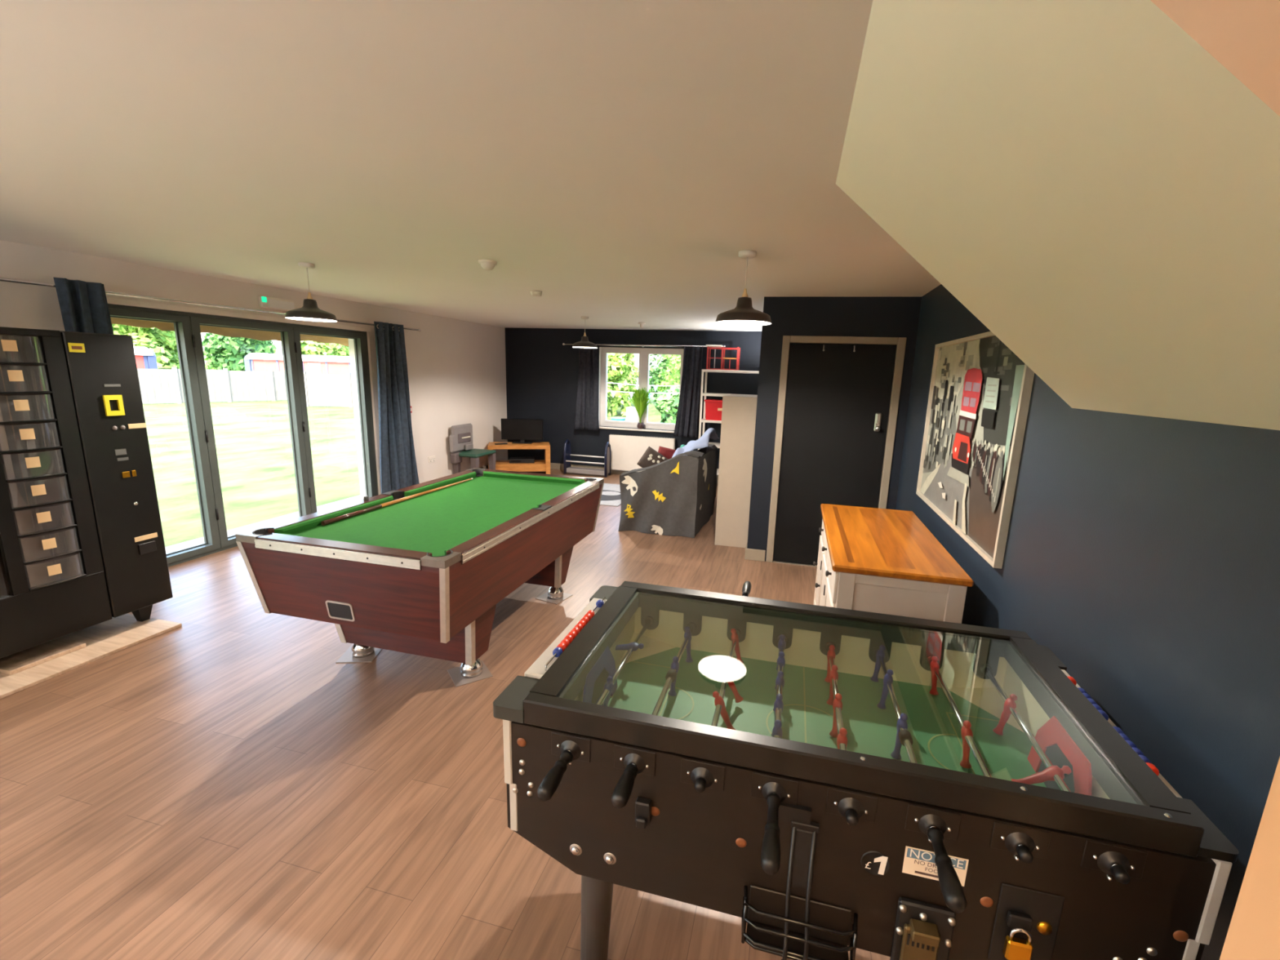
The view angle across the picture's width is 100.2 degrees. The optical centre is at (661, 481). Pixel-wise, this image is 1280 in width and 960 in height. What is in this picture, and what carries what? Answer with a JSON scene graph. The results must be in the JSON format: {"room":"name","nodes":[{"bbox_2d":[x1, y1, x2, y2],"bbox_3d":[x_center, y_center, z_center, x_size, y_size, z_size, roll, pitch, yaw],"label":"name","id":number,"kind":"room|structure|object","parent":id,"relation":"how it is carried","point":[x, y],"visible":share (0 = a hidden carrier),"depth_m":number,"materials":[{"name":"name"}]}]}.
{"room":"common room","nodes":[
{"label":"common room","id":0,"kind":"room"},
{"bbox_2d":[0,240,507,499],"bbox_3d":[-4.181,-0.477,4.264,0.300,2.400,11.500,5,12,13],"label":"wall","id":1,"kind":"structure","parent":0,"point":[456,368],"depth_m":6.56,"materials":[{"name":"paint"}]},
{"bbox_2d":[108,307,221,564],"bbox_3d":[-4.083,-0.323,4.324,0.107,2.019,0.735,5,12,13],"label":"door","id":2,"kind":"structure","parent":1,"relation":"in","point":[185,340],"depth_m":4.57,"materials":[{"name":"grey metal"}]},
{"bbox_2d":[0,277,421,332],"bbox_3d":[-3.771,-1.528,4.714,0.122,0.064,4.819,5,12,13],"label":"curtain rod","id":3,"kind":"object","parent":1,"relation":"attached to","point":[2,279],"visible":0.73,"depth_m":4.22,"materials":[{"name":"silver metal"}]},
{"bbox_2d":[53,277,113,334],"bbox_3d":[-3.972,-0.294,3.849,0.083,2.180,0.318,5,12,13],"label":"curtain","id":4,"kind":"object","parent":3,"relation":"hanging from","point":[83,305],"visible":0.23,"depth_m":3.65,"materials":[{"name":"fabric"}]},
{"bbox_2d":[373,321,419,493],"bbox_3d":[-3.272,-0.827,6.631,0.099,2.175,0.682,5,12,13],"label":"curtain","id":5,"kind":"object","parent":3,"relation":"hanging from","point":[397,461],"visible":0.89,"depth_m":6.56,"materials":[{"name":"fabric"}]},
{"bbox_2d":[106,297,370,332],"bbox_3d":[-3.776,-1.534,4.998,0.042,0.044,2.760,5,12,13],"label":"trim","id":6,"kind":"structure","parent":1,"relation":"attached to","point":[109,300],"depth_m":4.68,"materials":[{"name":"dark grey painted metal"}]},
{"bbox_2d":[107,303,378,566],"bbox_3d":[-3.880,-0.498,5.223,0.100,2.085,2.720,5,12,13],"label":"door frame","id":7,"kind":"structure","parent":1,"relation":"attached to","point":[110,305],"depth_m":4.98,"materials":[{"name":"metal"}]},
{"bbox_2d":[190,316,311,547],"bbox_3d":[-3.881,-0.478,5.128,0.107,2.019,0.967,5,12,13],"label":"door","id":8,"kind":"structure","parent":1,"relation":"in","point":[289,348],"depth_m":5.22,"materials":[{"name":"grey metal"}]},
{"bbox_2d":[257,295,294,311],"bbox_3d":[-3.691,-1.705,5.140,0.056,0.105,0.345,5,12,13],"label":"exit light","id":9,"kind":"object","parent":1,"relation":"attached to","point":[265,302],"visible":0.9,"depth_m":5.10,"materials":[{"name":"white paint"}]},
{"bbox_2d":[267,298,294,310],"bbox_3d":[-3.661,-1.703,5.159,0.004,0.075,0.275,5,12,13],"label":"diffuser","id":10,"kind":"object","parent":9,"relation":"attached to","point":[273,304],"depth_m":5.15,"materials":[{"name":"plastic"}]},
{"bbox_2d":[293,327,376,513],"bbox_3d":[-3.662,-0.651,6.024,0.092,2.019,0.924,5,12,13],"label":"door","id":11,"kind":"structure","parent":1,"relation":"in","point":[358,339],"depth_m":6.25,"materials":[{"name":"grey metal"}]},
{"bbox_2d":[428,455,435,462],"bbox_3d":[-3.251,-0.316,7.582,0.011,0.086,0.146,5,12,13],"label":"wall socket","id":12,"kind":"object","parent":1,"relation":"attached to","point":[431,459],"visible":1,"depth_m":7.58,"materials":[{"name":"white paint"}]},
{"bbox_2d":[480,459,508,469],"bbox_3d":[-3.127,-0.060,8.181,0.016,0.110,3.080,5,12,13],"label":"baseboard","id":13,"kind":"structure","parent":1,"relation":"attached to","point":[486,466],"depth_m":8.91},
{"bbox_2d":[0,469,890,959],"bbox_3d":[-1.278,1.018,3.717,6.420,0.120,11.700,5,12,13],"label":"floor","id":14,"kind":"structure","parent":0,"point":[216,785],"depth_m":2.14,"materials":[{"name":"wood"}]},
{"bbox_2d":[0,613,182,698],"bbox_3d":[-3.765,1.051,2.776,0.910,0.020,1.700,5,12,13],"label":"wooden board","id":15,"kind":"object","parent":14,"relation":"on","point":[108,637],"visible":0.57,"depth_m":3.15,"materials":[{"name":"wood"}]},
{"bbox_2d":[0,641,86,675],"bbox_3d":[-3.471,0.990,3.015,0.080,0.024,0.320,5,12,13],"label":"wood offcut","id":16,"kind":"object","parent":15,"relation":"on","point":[22,665],"visible":1,"depth_m":2.99,"materials":[{"name":"brown wood"}]},
{"bbox_2d":[0,326,173,657],"bbox_3d":[-3.777,0.114,2.772,0.820,1.812,1.532,5,12,13],"label":"vending machine","id":17,"kind":"object","parent":15,"relation":"on","point":[82,545],"visible":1,"depth_m":3.03,"materials":[{"name":"black metal"}]},
{"bbox_2d":[71,346,82,349],"bbox_3d":[-3.266,-0.748,2.991,0.001,0.018,0.046,5,12,13],"label":"print","id":18,"kind":"object","parent":17,"relation":"attached to","point":[73,347],"depth_m":2.99,"materials":[{"name":"orange metal"}]},
{"bbox_2d":[137,540,156,555],"bbox_3d":[-3.263,0.420,3.399,0.010,0.065,0.090,5,12,13],"label":"tray","id":19,"kind":"object","parent":17,"relation":"on","point":[144,547],"depth_m":3.40,"materials":[{"name":"black plastic"}]},
{"bbox_2d":[335,644,382,662],"bbox_3d":[-1.808,1.036,3.224,0.200,0.004,0.200,1,11,-6],"label":"protector","id":20,"kind":"object","parent":14,"relation":"on","point":[347,657],"visible":0.64,"depth_m":3.17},
{"bbox_2d":[235,467,604,678],"bbox_3d":[-1.306,0.537,3.596,1.202,0.859,2.094,5,12,13],"label":"pool table","id":21,"kind":"object","parent":14,"relation":"on","point":[427,575],"visible":0.99,"depth_m":2.87,"materials":[{"name":"brown wood"}]},
{"bbox_2d":[274,495,393,533],"bbox_3d":[-1.886,0.193,3.170,0.030,0.042,0.847,5,12,13],"label":"cushion","id":22,"kind":"object","parent":21,"relation":"on","point":[304,525],"depth_m":3.02,"materials":[{"name":"fabric"}]},
{"bbox_2d":[276,533,431,552],"bbox_3d":[-1.518,0.316,2.623,0.918,0.042,0.030,5,12,13],"label":"cushion","id":23,"kind":"object","parent":21,"relation":"on","point":[282,534],"depth_m":2.60,"materials":[{"name":"fabric"}]},
{"bbox_2d":[363,495,368,500],"bbox_3d":[-1.888,0.105,3.422,0.022,0.024,0.022,5,12,13],"label":"cube","id":24,"kind":"object","parent":21,"relation":"on","point":[366,498],"visible":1,"depth_m":3.41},
{"bbox_2d":[320,478,473,525],"bbox_3d":[-1.722,0.102,3.684,0.028,0.026,1.440,5,12,13],"label":"pool cue","id":25,"kind":"object","parent":21,"relation":"on","point":[324,522],"visible":1,"depth_m":3.37,"materials":[{"name":"brown wood"}]},
{"bbox_2d":[404,471,476,497],"bbox_3d":[-1.655,0.016,4.088,0.030,0.042,0.847,5,12,13],"label":"cushion","id":26,"kind":"object","parent":21,"relation":"on","point":[465,476],"depth_m":4.03,"materials":[{"name":"fabric"}]},
{"bbox_2d":[444,509,529,555],"bbox_3d":[-0.931,0.271,2.945,0.030,0.042,0.847,5,12,13],"label":"cushion","id":27,"kind":"object","parent":21,"relation":"on","point":[446,551],"depth_m":2.84,"materials":[{"name":"fabric"}]},
{"bbox_2d":[483,471,584,484],"bbox_3d":[-1.068,-0.029,4.411,0.918,0.042,0.030,5,12,13],"label":"cushion","id":28,"kind":"object","parent":21,"relation":"on","point":[491,474],"depth_m":4.40,"materials":[{"name":"fabric"}]},
{"bbox_2d":[537,481,586,507],"bbox_3d":[-0.700,0.094,3.863,0.030,0.042,0.847,5,12,13],"label":"cushion","id":29,"kind":"object","parent":21,"relation":"on","point":[584,482],"depth_m":3.75,"materials":[{"name":"fabric"}]},
{"bbox_2d":[447,660,493,687],"bbox_3d":[-1.094,1.094,3.056,0.200,0.004,0.200,-6,14,-34],"label":"protector","id":30,"kind":"object","parent":14,"relation":"on","point":[455,673],"visible":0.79,"depth_m":3.02,"materials":[{"name":"plastic"}]},
{"bbox_2d":[448,423,496,473],"bbox_3d":[-2.871,-0.430,8.161,0.415,0.860,0.660,5,12,13],"label":"workbench","id":31,"kind":"object","parent":14,"relation":"on","point":[460,438],"visible":0.92,"depth_m":8.04,"materials":[{"name":"plastic"}]},
{"bbox_2d":[458,448,496,457],"bbox_3d":[-2.856,-0.435,8.209,0.410,0.052,0.560,5,12,13],"label":"countertop","id":32,"kind":"structure","parent":31,"relation":"on","point":[473,453],"depth_m":8.10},
{"bbox_2d":[487,441,550,474],"bbox_3d":[-2.360,-0.380,8.913,0.980,0.500,0.460,-1,12,-14],"label":"tv stand","id":33,"kind":"object","parent":14,"relation":"on","point":[539,465],"visible":0.66,"depth_m":8.76,"materials":[{"name":"brown wood"}]},
{"bbox_2d":[495,460,546,471],"bbox_3d":[-2.364,-0.263,8.936,0.960,0.120,0.436,-1,12,-14],"label":"shelf","id":34,"kind":"object","parent":33,"relation":"attached to","point":[539,465],"depth_m":8.76,"materials":[{"name":"brown wood"}]},
{"bbox_2d":[501,418,542,444],"bbox_3d":[-2.321,-0.841,8.924,0.680,0.400,0.170,1,11,-6],"label":"television","id":35,"kind":"object","parent":33,"relation":"on","point":[522,429],"visible":1,"depth_m":8.90,"materials":[{"name":"black plastic"}]},
{"bbox_2d":[509,457,534,463],"bbox_3d":[-2.327,-0.357,8.929,0.400,0.070,0.222,-1,12,-14],"label":"box","id":36,"kind":"object","parent":33,"relation":"on","point":[512,460],"visible":1,"depth_m":8.84,"materials":[{"name":"black plastic"}]},
{"bbox_2d":[535,591,572,604],"bbox_3d":[-0.826,0.888,4.124,0.200,0.004,0.200,7,13,26],"label":"protector","id":37,"kind":"object","parent":14,"relation":"on","point":[544,597],"visible":0.64,"depth_m":4.08,"materials":[{"name":"plastic"}]},
{"bbox_2d":[563,439,611,476],"bbox_3d":[-1.238,-0.405,8.940,0.762,0.573,0.244,5,12,13],"label":"rack","id":38,"kind":"object","parent":14,"relation":"on","point":[566,451],"visible":1,"depth_m":8.92,"materials":[{"name":"blue metal"}]},
{"bbox_2d":[600,483,621,506],"bbox_3d":[-0.934,0.158,7.714,1.080,0.012,1.300,5,12,13],"label":"rug","id":39,"kind":"object","parent":14,"relation":"on","point":[611,495],"visible":0.34,"depth_m":7.53,"materials":[{"name":"fabric"}]},
{"bbox_2d":[690,444,718,497],"bbox_3d":[0.204,0.008,6.654,0.750,0.800,1.740,5,12,13],"label":"sofa","id":40,"kind":"object","parent":14,"relation":"on","point":[711,446],"visible":0.04,"depth_m":6.90,"materials":[{"name":"black fabric"}]},
{"bbox_2d":[636,446,668,467],"bbox_3d":[-0.056,-0.204,6.374,0.474,0.411,0.156,4,12,9],"label":"cushion","id":41,"kind":"object","parent":40,"relation":"on","point":[651,457],"visible":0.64,"depth_m":6.34,"materials":[{"name":"fabric"}]},
{"bbox_2d":[657,446,675,459],"bbox_3d":[0.057,-0.304,6.557,0.249,0.250,0.133,4,11,8],"label":"cushion","id":42,"kind":"object","parent":40,"relation":"on","point":[666,452],"visible":0.38,"depth_m":6.52,"materials":[{"name":"fabric"}]},
{"bbox_2d":[618,448,716,537],"bbox_3d":[0.104,0.044,6.225,0.932,0.916,1.118,5,12,13],"label":"throw blanket","id":43,"kind":"object","parent":40,"relation":"on","point":[675,496],"visible":1,"depth_m":5.77,"materials":[{"name":"fabric"}]},
{"bbox_2d":[671,427,719,457],"bbox_3d":[0.433,-0.465,6.579,0.440,0.422,0.964,5,12,13],"label":"duvet","id":44,"kind":"object","parent":40,"relation":"on","point":[703,442],"visible":0.97,"depth_m":6.22,"materials":[{"name":"fabric"}]},
{"bbox_2d":[697,368,759,475],"bbox_3d":[1.096,-0.796,8.267,0.985,1.800,0.380,5,12,13],"label":"shelving unit","id":45,"kind":"object","parent":14,"relation":"on","point":[704,394],"visible":0.35,"depth_m":8.12,"materials":[{"name":"white paint"}]},
{"bbox_2d":[704,399,722,420],"bbox_3d":[0.865,-1.108,8.265,0.370,0.304,0.350,5,12,13],"label":"crate","id":46,"kind":"object","parent":45,"relation":"on","point":[713,407],"visible":0.59,"depth_m":8.13,"materials":[{"name":"plastic"}]},
{"bbox_2d":[706,346,740,370],"bbox_3d":[0.940,-1.865,8.122,0.470,0.340,0.240,5,12,13],"label":"rack","id":47,"kind":"object","parent":45,"relation":"on","point":[738,348],"visible":0.93,"depth_m":8.05,"materials":[{"name":"red wood"}]},
{"bbox_2d":[706,344,723,346],"bbox_3d":[0.805,-2.055,8.119,0.240,0.024,0.180,5,12,13],"label":"flat box","id":48,"kind":"object","parent":47,"relation":"on","point":[708,345],"visible":0.82,"depth_m":8.04,"materials":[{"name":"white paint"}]},
{"bbox_2d":[723,357,737,359],"bbox_3d":[1.046,-1.861,8.096,0.206,0.016,0.196,5,12,13],"label":"shelf","id":49,"kind":"object","parent":47,"relation":"attached to","point":[723,357],"depth_m":8.00,"materials":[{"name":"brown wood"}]},
{"bbox_2d":[714,393,757,547],"bbox_3d":[0.832,-0.151,5.725,0.334,1.520,0.800,5,12,13],"label":"panel","id":50,"kind":"object","parent":14,"relation":"on","point":[739,411],"visible":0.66,"depth_m":5.34,"materials":[{"name":"white wood"}]},
{"bbox_2d":[773,560,817,567],"bbox_3d":[1.482,0.793,4.978,0.878,0.007,0.025,5,12,13],"label":"trim","id":51,"kind":"structure","parent":14,"relation":"on","point":[773,561],"depth_m":5.03,"materials":[{"name":"wood"}]},
{"bbox_2d":[493,581,1239,959],"bbox_3d":[0.423,0.937,1.708,1.510,0.942,1.395,5,12,13],"label":"foosball table","id":52,"kind":"object","parent":14,"relation":"on","point":[826,780],"visible":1,"depth_m":1.24,"materials":[{"name":"black laminate"}]},
{"bbox_2d":[569,844,582,855],"bbox_3d":[-0.215,0.922,1.339,0.033,0.033,0.003,5,12,13],"label":"washer","id":53,"kind":"object","parent":52,"relation":"in","point":[575,849],"depth_m":1.34,"materials":[{"name":"silver metal"}]},
{"bbox_2d":[603,853,616,864],"bbox_3d":[-0.128,0.930,1.319,0.033,0.033,0.003,5,12,13],"label":"washer","id":54,"kind":"object","parent":52,"relation":"in","point":[608,858],"depth_m":1.32,"materials":[{"name":"silver metal"}]},
{"bbox_2d":[741,884,857,959],"bbox_3d":[0.304,0.996,1.191,0.251,0.108,0.065,5,12,13],"label":"tray","id":55,"kind":"object","parent":52,"relation":"on","point":[793,926],"depth_m":1.20,"materials":[{"name":"black metal"}]},
{"bbox_2d":[1002,927,1033,959],"bbox_3d":[0.721,0.933,1.080,0.046,0.076,0.018,5,12,13],"label":"padlock","id":56,"kind":"object","parent":52,"relation":"hanging from","point":[1014,948],"visible":1,"depth_m":1.07,"materials":[{"name":"gold metal"}]},
{"bbox_2d":[813,503,973,623],"bbox_3d":[1.247,0.715,3.189,0.627,0.850,1.325,5,12,13],"label":"sideboard","id":57,"kind":"object","parent":14,"relation":"on","point":[882,561],"visible":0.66,"depth_m":2.61,"materials":[{"name":"orange wood"}]},
{"bbox_2d":[820,503,973,586],"bbox_3d":[1.269,0.316,3.106,0.610,0.034,1.325,5,12,13],"label":"countertop","id":58,"kind":"structure","parent":57,"relation":"on","point":[895,544],"depth_m":2.84,"materials":[{"name":"orange wood"}]},
{"bbox_2d":[0,0,940,331],"bbox_3d":[-1.300,-1.558,3.279,6.670,0.300,11.800,5,12,13],"label":"ceiling","id":59,"kind":"structure","parent":0,"point":[615,161],"depth_m":1.74,"materials":[{"name":"paint"}]},
{"bbox_2d":[284,262,337,321],"bbox_3d":[-2.542,-1.368,3.863,0.320,0.385,0.320,5,12,13],"label":"pendant lamp","id":60,"kind":"object","parent":59,"relation":"hanging from","point":[309,311],"visible":1,"depth_m":3.83,"materials":[{"name":"black metal"}]},
{"bbox_2d":[478,259,497,270],"bbox_3d":[-1.141,-1.419,3.518,0.116,0.056,0.116,5,12,13],"label":"smoke detector","id":61,"kind":"object","parent":59,"relation":"attached to","point":[487,264],"visible":1,"depth_m":3.48,"materials":[{"name":"white paint"}]},
{"bbox_2d":[530,290,542,296],"bbox_3d":[-1.120,-1.682,4.791,0.104,0.042,0.104,5,12,13],"label":"smoke detector","id":62,"kind":"object","parent":59,"relation":"attached to","point":[533,293],"visible":1,"depth_m":4.75,"materials":[{"name":"white paint"}]},
{"bbox_2d":[572,316,596,348],"bbox_3d":[-0.991,-1.932,6.928,0.320,0.385,0.320,5,12,13],"label":"pendant lamp","id":63,"kind":"object","parent":59,"relation":"hanging from","point":[584,343],"visible":1,"depth_m":6.88,"materials":[{"name":"black metal"}]},
{"bbox_2d":[638,322,645,328],"bbox_3d":[-0.271,-2.166,7.417,0.100,0.072,0.100,5,12,13],"label":"smoke detector","id":64,"kind":"object","parent":59,"relation":"attached to","point":[642,324],"visible":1,"depth_m":7.39,"materials":[{"name":"white paint"}]},
{"bbox_2d":[715,249,771,325],"bbox_3d":[0.478,-1.102,3.049,0.320,0.385,0.320,5,12,13],"label":"pendant lamp","id":65,"kind":"object","parent":59,"relation":"hanging from","point":[744,314],"visible":1,"depth_m":3.00,"materials":[{"name":"black metal"}]},
{"bbox_2d":[504,327,790,482],"bbox_3d":[0.229,-1.255,8.880,6.020,2.400,0.300,5,12,13],"label":"wall","id":66,"kind":"structure","parent":0,"point":[542,373],"depth_m":9.09,"materials":[{"name":"blue paint"}]},
{"bbox_2d":[508,459,718,482],"bbox_3d":[-0.531,-0.160,9.116,4.578,0.110,0.016,5,12,13],"label":"baseboard","id":67,"kind":"structure","parent":66,"relation":"attached to","point":[553,465],"depth_m":9.31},
{"bbox_2d":[598,346,683,432],"bbox_3d":[-0.328,-1.521,8.876,1.520,1.346,0.215,5,12,13],"label":"window","id":68,"kind":"structure","parent":66,"relation":"in","point":[644,353],"depth_m":8.94,"materials":[{"name":"white plastic"}]},
{"bbox_2d":[636,422,644,429],"bbox_3d":[-0.348,-0.932,8.950,0.120,0.100,0.120,5,12,13],"label":"pot","id":69,"kind":"object","parent":68,"relation":"on","point":[640,425],"depth_m":8.91,"materials":[{"name":"ceramic"}]},
{"bbox_2d":[627,386,653,429],"bbox_3d":[-0.348,-1.216,8.845,0.481,0.697,0.217,5,12,13],"label":"potted fern","id":70,"kind":"object","parent":68,"relation":"on","point":[640,400],"visible":1,"depth_m":8.80,"materials":[{"name":"green plant"}]},
{"bbox_2d":[608,434,675,472],"bbox_3d":[-0.331,-0.456,8.966,1.130,0.612,0.093,5,12,13],"label":"heater","id":71,"kind":"object","parent":66,"relation":"attached to","point":[627,451],"visible":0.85,"depth_m":8.95,"materials":[{"name":"white paint"}]},
{"bbox_2d":[613,434,671,438],"bbox_3d":[-0.318,-0.751,8.888,1.075,0.002,0.052,5,12,13],"label":"grille","id":72,"kind":"object","parent":71,"relation":"attached to","point":[614,435],"depth_m":8.90,"materials":[{"name":"metal"}]},
{"bbox_2d":[562,342,725,347],"bbox_3d":[-0.314,-2.188,8.616,2.720,0.059,0.121,5,12,13],"label":"curtain rod","id":73,"kind":"object","parent":66,"relation":"attached to","point":[563,344],"visible":0.73,"depth_m":8.55,"materials":[{"name":"silver metal"}]},
{"bbox_2d":[574,345,599,430],"bbox_3d":[-1.233,-1.554,8.877,0.443,1.390,0.075,4,12,11],"label":"curtain","id":74,"kind":"object","parent":73,"relation":"hanging from","point":[587,398],"visible":0.91,"depth_m":8.88,"materials":[{"name":"fabric"}]},
{"bbox_2d":[673,346,702,437],"bbox_3d":[0.424,-1.414,8.487,0.411,1.420,0.077,5,12,13],"label":"curtain","id":75,"kind":"object","parent":73,"relation":"hanging from","point":[686,425],"visible":1,"depth_m":8.48,"materials":[{"name":"fabric"}]},
{"bbox_2d":[746,296,921,561],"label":"wall","id":76,"kind":"structure","parent":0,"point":[815,316],"depth_m":4.62,"materials":[{"name":"blue paint"}]},
{"bbox_2d":[744,542,765,561],"bbox_3d":[1.857,0.407,6.700,1.284,0.110,3.652,5,12,13],"label":"baseboard","id":77,"kind":"structure","parent":76,"relation":"attached to","point":[750,553],"depth_m":5.09,"materials":[{"name":"wood"}]},
{"bbox_2d":[773,342,896,565],"bbox_3d":[1.515,-0.195,4.778,0.874,2.008,0.112,5,12,13],"label":"door","id":78,"kind":"structure","parent":76,"relation":"in","point":[837,400],"depth_m":4.75,"materials":[{"name":"paint"}]},
{"bbox_2d":[765,335,906,562],"bbox_3d":[1.527,-0.228,4.815,1.002,2.076,0.140,5,12,13],"label":"door frame","id":79,"kind":"structure","parent":76,"relation":"attached to","point":[900,342],"depth_m":4.65,"materials":[{"name":"wood"}]},
{"bbox_2d":[835,0,1279,430],"bbox_3d":[0.867,-0.538,1.251,0.860,0.756,1.346,5,12,13],"label":"soffit","id":80,"kind":"structure","parent":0,"point":[1096,183],"depth_m":0.96,"materials":[{"name":"paint"}]},
{"bbox_2d":[895,284,1279,959],"bbox_3d":[1.689,0.032,2.728,0.150,2.400,11.200,5,12,13],"label":"wall","id":81,"kind":"structure","parent":0,"point":[1143,552],"depth_m":1.38,"materials":[{"name":"blue paint"}]},
{"bbox_2d":[915,331,1034,568],"bbox_3d":[1.685,-0.278,3.008,0.033,1.047,1.595,5,12,13],"label":"framed poster","id":82,"kind":"object","parent":81,"relation":"attached to","point":[980,393],"visible":0.95,"depth_m":2.75,"materials":[{"name":"printed poster paper"},{"name":"silver frame"}]},
{"bbox_2d":[1219,756,1279,959],"bbox_3d":[0.940,0.435,0.595,0.264,2.400,0.226,5,12,13],"label":"wall","id":83,"kind":"structure","parent":0,"point":[1253,933],"depth_m":0.74,"materials":[{"name":"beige paint"}]},
{"label":"outside","id":84,"kind":"structure","parent":0,"visible":0},
{"bbox_2d":[142,383,661,546],"bbox_3d":[-11.025,-1.894,18.145,150.000,0.450,150.000,5,12,13],"label":"lawn","id":85,"kind":"structure","parent":84,"point":[253,438],"depth_m":10.17,"materials":[{"name":"plant"}]},
{"bbox_2d":[111,324,179,368],"bbox_3d":[-34.277,-9.067,35.021,4.963,5.899,5.400,9,13,32],"label":"leafy tree","id":86,"kind":"object","parent":85,"relation":"on","point":[162,343],"visible":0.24,"depth_m":34.75,"materials":[{"name":"green plant"}]},
{"bbox_2d":[133,346,157,368],"bbox_3d":[-25.874,-4.571,21.995,2.800,2.290,7.200,9,14,33],"label":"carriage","id":87,"kind":"object","parent":85,"relation":"on","point":[145,357],"visible":0.12,"depth_m":23.86,"materials":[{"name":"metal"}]},
{"bbox_2d":[137,367,309,404],"bbox_3d":[-20.286,-3.784,21.106,0.120,1.470,12.383,8,13,27],"label":"fence","id":88,"kind":"object","parent":85,"relation":"on","point":[157,385],"visible":0.47,"depth_m":23.28,"materials":[{"name":"wood"}]},
{"bbox_2d":[202,333,276,370],"bbox_3d":[-32.946,-9.931,41.708,5.273,4.979,4.505,-2,12,-19],"label":"leafy tree","id":89,"kind":"object","parent":85,"relation":"on","point":[229,353],"visible":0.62,"depth_m":40.44,"materials":[{"name":"green plant"}]},
{"bbox_2d":[204,340,277,369],"bbox_3d":[-38.883,-12.581,49.531,5.769,6.663,5.547,5,12,13],"label":"leafy tree","id":90,"kind":"object","parent":85,"relation":"on","point":[209,367],"visible":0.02,"depth_m":48.30,"materials":[{"name":"green plant"}]},
{"bbox_2d":[164,494,360,553],"bbox_3d":[-4.384,0.611,5.417,0.450,0.099,4.800,5,12,13],"label":"terrace","id":91,"kind":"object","parent":85,"relation":"on","point":[185,544],"depth_m":5.85,"materials":[{"name":"concrete"}]},
{"bbox_2d":[244,352,351,374],"bbox_3d":[-21.688,-6.871,34.136,7.200,2.290,2.800,-2,12,-17],"label":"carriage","id":92,"kind":"object","parent":85,"relation":"on","point":[254,362],"visible":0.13,"depth_m":32.77,"materials":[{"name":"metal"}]},
{"bbox_2d":[300,340,349,356],"bbox_3d":[-31.253,-11.270,48.726,4.728,5.107,6.234,8,13,28],"label":"leafy tree","id":93,"kind":"object","parent":85,"relation":"on","point":[308,347],"visible":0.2,"depth_m":47.28,"materials":[{"name":"green plant"}]},
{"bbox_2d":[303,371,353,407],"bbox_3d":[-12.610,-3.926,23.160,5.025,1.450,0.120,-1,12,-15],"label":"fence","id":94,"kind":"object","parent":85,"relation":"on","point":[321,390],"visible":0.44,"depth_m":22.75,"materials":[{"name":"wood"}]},
{"bbox_2d":[610,417,625,421],"bbox_3d":[-1.491,-2.029,18.447,0.500,0.330,0.500,5,12,13],"label":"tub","id":95,"kind":"object","parent":85,"relation":"on","point":[611,418],"visible":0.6,"depth_m":18.28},
{"bbox_2d":[607,353,637,416],"bbox_3d":[-2.562,-5.066,23.355,3.356,4.457,4.126,-1,12,-17],"label":"bush","id":96,"kind":"object","parent":85,"relation":"on","point":[618,364],"visible":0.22,"depth_m":22.43,"materials":[{"name":"green plant"}]},
{"bbox_2d":[626,406,637,421],"bbox_3d":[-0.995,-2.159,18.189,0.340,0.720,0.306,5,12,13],"label":"shed","id":97,"kind":"object","parent":85,"relation":"on","point":[631,412],"visible":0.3,"depth_m":18.02,"materials":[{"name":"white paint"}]},
{"bbox_2d":[626,360,639,391],"bbox_3d":[-3.440,-7.633,28.620,4.303,7.186,4.064,-6,14,-35],"label":"bush","id":98,"kind":"object","parent":85,"relation":"on","point":[635,367],"visible":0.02,"depth_m":28.51,"materials":[{"name":"green plant"}]},
{"bbox_2d":[607,382,679,391],"bbox_3d":[-0.195,-2.228,15.879,6.488,1.820,0.060,4,11,8],"label":"bunting","id":99,"kind":"object","parent":85,"relation":"on","point":[619,384],"visible":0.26,"depth_m":15.77,"materials":[{"name":"white fabric"}]},
{"bbox_2d":[609,391,679,398],"bbox_3d":[-0.341,-2.035,15.324,6.488,1.650,0.060,4,11,8],"label":"bunting","id":100,"kind":"object","parent":85,"relation":"on","point":[612,392],"visible":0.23,"depth_m":15.22,"materials":[{"name":"white fabric"}]},
{"bbox_2d":[648,354,676,397],"bbox_3d":[0.697,-8.816,33.662,4.130,7.790,4.605,5,12,13],"label":"bush","id":101,"kind":"object","parent":85,"relation":"on","point":[654,381],"visible":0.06,"depth_m":33.21,"materials":[{"name":"green plant"}]},
{"bbox_2d":[652,384,679,423],"bbox_3d":[0.774,-2.440,17.857,1.913,1.748,1.916,6,12,21],"label":"bush","id":102,"kind":"object","parent":85,"relation":"on","point":[668,407],"visible":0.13,"depth_m":17.38,"materials":[{"name":"green plant"}]},
{"bbox_2d":[657,354,680,394],"bbox_3d":[1.935,-7.030,27.245,4.152,7.009,4.220,-8,15,-41],"label":"bush","id":103,"kind":"object","parent":85,"relation":"on","point":[662,388],"visible":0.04,"depth_m":27.39,"materials":[{"name":"green plant"}]},
{"bbox_2d":[666,355,680,386],"bbox_3d":[2.188,-5.205,22.302,3.856,5.435,3.632,5,12,13],"label":"bush","id":104,"kind":"object","parent":85,"relation":"on","point":[671,380],"visible":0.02,"depth_m":22.37,"materials":[{"name":"green plant"}]},
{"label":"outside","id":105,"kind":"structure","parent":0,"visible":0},
{"bbox_2d":[110,317,348,346],"bbox_3d":[-4.368,-1.652,5.186,0.072,0.491,4.601,5,12,13],"label":"canvas awning","id":106,"kind":"object","parent":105,"point":[224,331],"visible":0.13,"depth_m":5.43,"materials":[{"name":"fabric"}]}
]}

